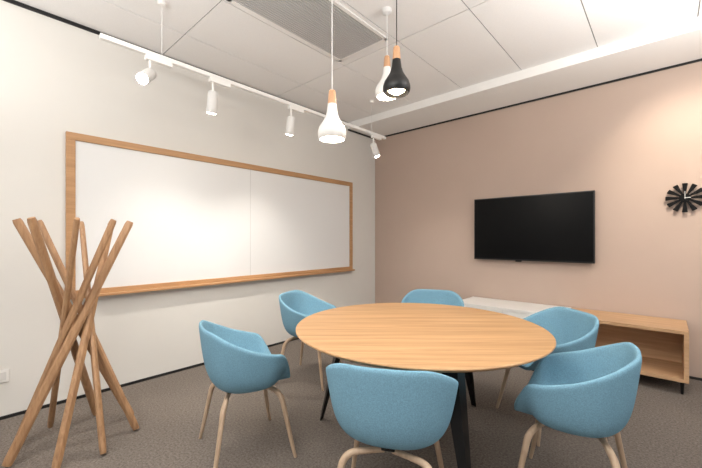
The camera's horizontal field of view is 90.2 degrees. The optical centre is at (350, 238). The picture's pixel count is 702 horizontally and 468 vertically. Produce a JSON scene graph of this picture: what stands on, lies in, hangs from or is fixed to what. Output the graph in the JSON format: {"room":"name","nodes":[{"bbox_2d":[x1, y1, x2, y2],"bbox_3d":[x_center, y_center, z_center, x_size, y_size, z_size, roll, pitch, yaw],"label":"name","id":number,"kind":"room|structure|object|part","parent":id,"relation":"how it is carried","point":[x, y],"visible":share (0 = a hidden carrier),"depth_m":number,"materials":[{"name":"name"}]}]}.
{"room":"meeting room","nodes":[
{"label":"meeting room","id":0,"kind":"room"},
{"bbox_2d":[0,0,374,416],"bbox_3d":[-1.884,-0.300,3.318,0.120,3.200,6.920,0,0,42],"label":"wall","id":1,"kind":"structure","parent":0,"point":[57,77],"depth_m":3.07,"materials":[{"name":"white paint"}]},
{"bbox_2d":[0,369,8,382],"bbox_3d":[-2.517,0.990,2.515,0.012,0.090,0.090,0,0,42],"label":"wall socket","id":2,"kind":"object","parent":1,"relation":"attached to","point":[4,374],"visible":1,"depth_m":2.52,"materials":[{"name":"white paint"}]},
{"bbox_2d":[0,338,298,419],"bbox_3d":[-1.875,1.289,3.229,0.012,0.022,6.800,0,0,42],"label":"baseboard","id":3,"kind":"structure","parent":1,"relation":"attached to","point":[278,343],"depth_m":3.13,"materials":[{"name":"black"}]},
{"bbox_2d":[3,0,347,122],"bbox_3d":[-2.096,-1.736,2.984,0.012,0.028,6.140,0,0,42],"label":"trim","id":4,"kind":"structure","parent":1,"relation":"attached to","point":[14,2],"depth_m":2.81,"materials":[{"name":"black"}]},
{"bbox_2d":[65,131,354,298],"bbox_3d":[-1.104,-0.190,4.029,0.083,1.330,3.410,0,0,42],"label":"whiteboard","id":5,"kind":"object","parent":1,"relation":"attached to","point":[198,220],"visible":0.79,"depth_m":3.54,"materials":[{"name":"white plastic"}]},
{"bbox_3d":[-2.246,-0.190,2.802,0.028,1.210,0.060,0,0,42],"label":"frame","id":6,"kind":"part","parent":5,"relation":"part of","materials":[{"name":"brown wood"}]},
{"bbox_3d":[-1.125,-0.825,4.047,0.028,0.060,3.410,0,0,42],"label":"frame","id":7,"kind":"part","parent":5,"relation":"part of","materials":[{"name":"brown wood"}]},
{"bbox_2d":[70,269,354,298],"bbox_3d":[-1.094,0.465,4.019,0.055,0.020,3.390,0,0,42],"label":"tray","id":8,"kind":"object","parent":5,"relation":"on","point":[303,273],"depth_m":3.63,"materials":[{"name":"brown wood"}]},
{"bbox_3d":[-1.125,0.445,4.047,0.028,0.060,3.410,0,0,42],"label":"frame","id":9,"kind":"part","parent":5,"relation":"part of","materials":[{"name":"brown wood"}]},
{"bbox_3d":[-0.004,-0.190,5.292,0.028,1.210,0.060,0,0,42],"label":"frame","id":10,"kind":"part","parent":5,"relation":"part of","materials":[{"name":"brown wood"}]},
{"bbox_2d":[348,129,375,139],"bbox_3d":[0.179,-1.644,5.510,0.012,0.022,0.660,0,0,42],"label":"trim","id":11,"kind":"structure","parent":1,"relation":"attached to","point":[348,129],"depth_m":5.48,"materials":[{"name":"black"}]},
{"bbox_2d":[0,339,701,467],"bbox_3d":[0.053,1.330,1.493,5.200,0.060,6.800,0,0,42],"label":"floor","id":12,"kind":"structure","parent":0,"point":[663,429],"depth_m":2.36,"materials":[{"name":"carpet"}]},
{"bbox_2d":[1,217,138,467],"bbox_3d":[-1.781,0.585,2.277,0.664,1.426,0.644,0,0,7],"label":"coat stand","id":13,"kind":"object","parent":12,"relation":"on","point":[72,324],"visible":1,"depth_m":2.19,"materials":[{"name":"brown wood"}]},
{"bbox_2d":[199,320,296,467],"bbox_3d":[-0.662,0.907,2.182,0.520,0.791,0.594,0,0,-30],"label":"armchair","id":14,"kind":"object","parent":12,"relation":"on","point":[235,361],"visible":1,"depth_m":1.96,"materials":[{"name":"blue fabric"}]},
{"bbox_3d":[-0.865,1.106,2.231,0.276,0.394,0.050,0,0,30],"label":"leg","id":15,"kind":"part","parent":14,"relation":"part of","materials":[{"name":"brown wood"}]},
{"bbox_3d":[-0.717,1.106,1.980,0.050,0.394,0.276,0,0,-1],"label":"leg","id":16,"kind":"part","parent":14,"relation":"part of","materials":[{"name":"brown wood"}]},
{"bbox_3d":[-0.598,1.106,2.388,0.050,0.394,0.276,0,0,-1],"label":"leg","id":17,"kind":"part","parent":14,"relation":"part of","materials":[{"name":"brown wood"}]},
{"bbox_3d":[-0.451,1.106,2.137,0.276,0.394,0.050,0,0,30],"label":"leg","id":18,"kind":"part","parent":14,"relation":"part of","materials":[{"name":"brown wood"}]},
{"bbox_2d":[275,290,341,390],"bbox_3d":[-0.387,0.907,3.306,0.520,0.791,0.594,0,0,18],"label":"armchair","id":19,"kind":"object","parent":12,"relation":"on","point":[295,305],"visible":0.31,"depth_m":3.40,"materials":[{"name":"blue fabric"}]},
{"bbox_3d":[-0.575,1.106,3.216,0.276,0.394,0.050,0,0,-42],"label":"leg","id":20,"kind":"part","parent":19,"relation":"part of","materials":[{"name":"brown wood"}]},
{"bbox_3d":[-0.483,1.106,3.491,0.050,0.394,0.276,0,0,-11],"label":"leg","id":21,"kind":"part","parent":19,"relation":"part of","materials":[{"name":"brown wood"}]},
{"bbox_3d":[-0.281,1.106,3.118,0.050,0.394,0.276,0,0,-11],"label":"leg","id":22,"kind":"part","parent":19,"relation":"part of","materials":[{"name":"brown wood"}]},
{"bbox_2d":[326,363,457,467],"bbox_3d":[0.188,0.907,1.622,0.594,0.791,0.520,0,0,14],"label":"armchair","id":23,"kind":"object","parent":12,"relation":"on","point":[394,411],"visible":1,"depth_m":1.40,"materials":[{"name":"blue fabric"}]},
{"bbox_3d":[0.087,1.106,1.813,0.276,0.394,0.050,0,0,44],"label":"leg","id":24,"kind":"part","parent":23,"relation":"part of","materials":[{"name":"brown wood"}]},
{"bbox_3d":[0.009,1.106,1.513,0.276,0.394,0.050,0,0,-15],"label":"leg","id":25,"kind":"part","parent":23,"relation":"part of","materials":[{"name":"brown wood"}]},
{"bbox_3d":[0.189,0.908,1.626,0.192,0.020,0.224,0,0,-23],"label":"under plate","id":26,"kind":"part","parent":23,"relation":"part of","materials":[{"name":"black metal"}]},
{"bbox_3d":[0.291,1.106,1.440,0.276,0.394,0.050,0,0,44],"label":"leg","id":27,"kind":"part","parent":23,"relation":"part of","materials":[{"name":"brown wood"}]},
{"bbox_3d":[0.368,1.106,1.740,0.276,0.394,0.050,0,0,-15],"label":"leg","id":28,"kind":"part","parent":23,"relation":"part of","materials":[{"name":"brown wood"}]},
{"bbox_2d":[296,303,555,467],"bbox_3d":[0.432,0.929,2.288,1.570,0.741,1.570,0,0,42],"label":"meeting table","id":29,"kind":"object","parent":12,"relation":"on","point":[456,342],"visible":1,"depth_m":1.95,"materials":[{"name":"brown wood"}]},
{"bbox_3d":[-0.124,0.948,2.491,0.216,0.705,0.136,0,0,20],"label":"leg","id":30,"kind":"part","parent":29,"relation":"part of","materials":[{"name":"black metal"}]},
{"bbox_3d":[0.535,0.948,1.706,0.136,0.705,0.216,0,0,-10],"label":"leg","id":31,"kind":"part","parent":29,"relation":"part of","materials":[{"name":"black metal"}]},
{"bbox_3d":[0.872,0.948,2.675,0.135,0.705,0.223,0,0,42],"label":"leg","id":32,"kind":"part","parent":29,"relation":"part of","materials":[{"name":"black metal"}]},
{"bbox_2d":[401,289,463,306],"bbox_3d":[0.763,0.907,3.309,0.594,0.791,0.520,0,0,18],"label":"armchair","id":33,"kind":"object","parent":12,"relation":"on","point":[430,296],"visible":0.11,"depth_m":3.52,"materials":[{"name":"blue fabric"}]},
{"bbox_2d":[496,307,607,446],"bbox_3d":[1.385,0.907,2.470,0.520,0.791,0.594,0,0,-6],"label":"armchair","id":34,"kind":"object","parent":12,"relation":"on","point":[572,329],"visible":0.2,"depth_m":2.53,"materials":[{"name":"blue fabric"}]},
{"bbox_3d":[1.211,1.106,2.598,0.050,0.394,0.276,0,0,-35],"label":"leg","id":35,"kind":"part","parent":34,"relation":"part of","materials":[{"name":"brown wood"}]},
{"bbox_3d":[1.242,1.106,2.309,0.051,0.394,0.276,0,0,23],"label":"leg","id":36,"kind":"part","parent":34,"relation":"part of","materials":[{"name":"brown wood"}]},
{"bbox_2d":[463,296,688,394],"bbox_3d":[2.193,1.030,3.751,2.040,0.540,0.540,0,0,42],"label":"sideboard","id":37,"kind":"object","parent":12,"relation":"on","point":[663,343],"visible":0.36,"depth_m":3.37,"materials":[{"name":"brown wood"}]},
{"bbox_3d":[1.469,0.975,4.053,0.554,0.364,0.020,0,0,42],"label":"door","id":38,"kind":"part","parent":37,"relation":"part of","materials":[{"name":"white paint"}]},
{"bbox_3d":[1.885,0.975,3.678,0.554,0.364,0.020,0,0,42],"label":"door","id":39,"kind":"part","parent":37,"relation":"part of","materials":[{"name":"white paint"}]},
{"bbox_2d":[514,342,641,467],"bbox_3d":[1.106,0.907,1.737,0.520,0.791,0.594,0,0,37],"label":"armchair","id":40,"kind":"object","parent":12,"relation":"on","point":[592,392],"visible":1,"depth_m":1.56,"materials":[{"name":"blue fabric"}]},
{"bbox_3d":[0.891,1.106,1.716,0.276,0.394,0.050,0,0,-24],"label":"leg","id":41,"kind":"part","parent":40,"relation":"part of","materials":[{"name":"brown wood"}]},
{"bbox_3d":[1.065,1.106,1.948,0.050,0.394,0.276,0,0,8],"label":"leg","id":42,"kind":"part","parent":40,"relation":"part of","materials":[{"name":"brown wood"}]},
{"bbox_3d":[1.139,1.106,1.530,0.050,0.394,0.276,0,0,8],"label":"leg","id":43,"kind":"part","parent":40,"relation":"part of","materials":[{"name":"brown wood"}]},
{"bbox_3d":[1.313,1.106,1.763,0.276,0.394,0.050,0,0,-24],"label":"leg","id":44,"kind":"part","parent":40,"relation":"part of","materials":[{"name":"brown wood"}]},
{"bbox_2d":[15,0,701,121],"bbox_3d":[0.053,-1.825,1.493,5.200,0.150,6.800,0,0,42],"label":"ceiling","id":45,"kind":"structure","parent":0,"point":[446,46],"depth_m":3.02,"materials":[{"name":"paint"}]},
{"bbox_2d":[99,0,385,157],"bbox_3d":[-0.578,-1.390,3.447,0.195,0.720,3.140,0,0,42],"label":"track light","id":46,"kind":"object","parent":45,"relation":"hanging from","point":[144,77],"visible":1,"depth_m":2.85,"materials":[{"name":"white paint"}]},
{"bbox_3d":[-0.599,-1.334,3.466,0.034,0.032,3.140,0,0,42],"label":"rail","id":47,"kind":"part","parent":46,"relation":"part of","materials":[{"name":"white metal"}]},
{"bbox_2d":[227,0,387,61],"bbox_3d":[-0.292,-1.744,2.799,0.580,0.012,1.200,0,0,42],"label":"grille","id":48,"kind":"object","parent":45,"relation":"in","point":[308,21],"depth_m":2.83,"materials":[{"name":"grey metal"}]},
{"bbox_2d":[318,0,345,142],"bbox_3d":[-0.119,-1.188,2.199,0.180,1.125,0.180,0,0,42],"label":"pendant lamp","id":49,"kind":"object","parent":45,"relation":"hanging from","point":[331,130],"visible":1,"depth_m":2.16,"materials":[{"name":"white paint"}]},
{"bbox_3d":[-0.119,-0.737,2.199,0.180,0.224,0.180,0,0,42],"label":"lamp shade","id":50,"kind":"part","parent":49,"relation":"part of","materials":[{"name":"white paint"}]},
{"bbox_3d":[-0.119,-0.680,2.199,0.116,0.110,0.116,0,0,42],"label":"bulb","id":51,"kind":"part","parent":49,"relation":"part of","materials":[{"name":"beige glass"}]},
{"bbox_3d":[-0.119,-1.337,2.199,0.006,0.825,0.006,0,0,42],"label":"cord","id":52,"kind":"part","parent":49,"relation":"part of","materials":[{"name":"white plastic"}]},
{"bbox_2d":[375,7,395,100],"bbox_3d":[0.275,-1.417,2.670,0.180,0.665,0.180,0,0,42],"label":"pendant lamp","id":53,"kind":"object","parent":45,"relation":"hanging from","point":[386,11],"visible":0.61,"depth_m":2.65,"materials":[{"name":"white paint"}]},
{"bbox_3d":[0.275,-1.197,2.670,0.180,0.224,0.180,0,0,42],"label":"lamp shade","id":54,"kind":"part","parent":53,"relation":"part of","materials":[{"name":"white paint"}]},
{"bbox_2d":[383,0,409,97],"bbox_3d":[0.299,-1.353,2.299,0.180,0.795,0.180,0,0,42],"label":"pendant lamp","id":55,"kind":"object","parent":45,"relation":"hanging from","point":[396,85],"visible":1,"depth_m":2.27,"materials":[{"name":"black paint"}]},
{"bbox_3d":[0.299,-1.067,2.299,0.180,0.224,0.180,0,0,42],"label":"lamp shade","id":56,"kind":"part","parent":55,"relation":"part of","materials":[{"name":"black paint"}]},
{"bbox_3d":[0.299,-1.502,2.299,0.006,0.495,0.006,0,0,42],"label":"cord","id":57,"kind":"part","parent":55,"relation":"part of","materials":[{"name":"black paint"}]},
{"bbox_3d":[0.299,-1.010,2.299,0.116,0.110,0.116,0,0,42],"label":"bulb","id":58,"kind":"part","parent":55,"relation":"part of","materials":[{"name":"beige glass"}]},
{"bbox_2d":[375,61,701,377],"bbox_3d":[2.368,-0.300,4.064,5.200,3.200,0.120,0,0,42],"label":"wall","id":59,"kind":"structure","parent":0,"point":[630,141],"depth_m":3.90,"materials":[{"name":"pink paint"}]},
{"bbox_2d":[348,16,701,136],"bbox_3d":[2.107,-1.704,3.775,5.200,0.099,0.660,0,0,42],"label":"ceiling beam","id":60,"kind":"structure","parent":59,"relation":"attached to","point":[681,42],"depth_m":3.61,"materials":[{"name":"white paint"}]},
{"bbox_2d":[474,190,594,263],"bbox_3d":[2.114,-0.120,4.156,1.300,0.790,0.080,0,0,42],"label":"television","id":61,"kind":"object","parent":59,"relation":"attached to","point":[554,227],"visible":1,"depth_m":4.05,"materials":[{"name":"black"}]},
{"bbox_2d":[385,58,701,136],"bbox_3d":[2.324,-1.645,4.016,5.200,0.020,0.012,0,0,42],"label":"trim","id":62,"kind":"structure","parent":59,"relation":"attached to","point":[697,60],"depth_m":3.94,"materials":[{"name":"black"}]},
{"bbox_2d":[665,183,701,211],"bbox_3d":[3.120,-0.385,3.271,0.272,0.272,0.044,0,0,42],"label":"wall clock","id":63,"kind":"object","parent":59,"relation":"attached to","point":[685,197],"visible":1,"depth_m":3.26,"materials":[{"name":"black plastic"}]},
{"bbox_2d":[689,376,701,380],"bbox_3d":[2.328,1.289,4.011,5.188,0.022,0.012,0,0,42],"label":"baseboard","id":64,"kind":"structure","parent":59,"relation":"attached to","point":[690,377],"depth_m":3.23,"materials":[{"name":"black"}]}
]}

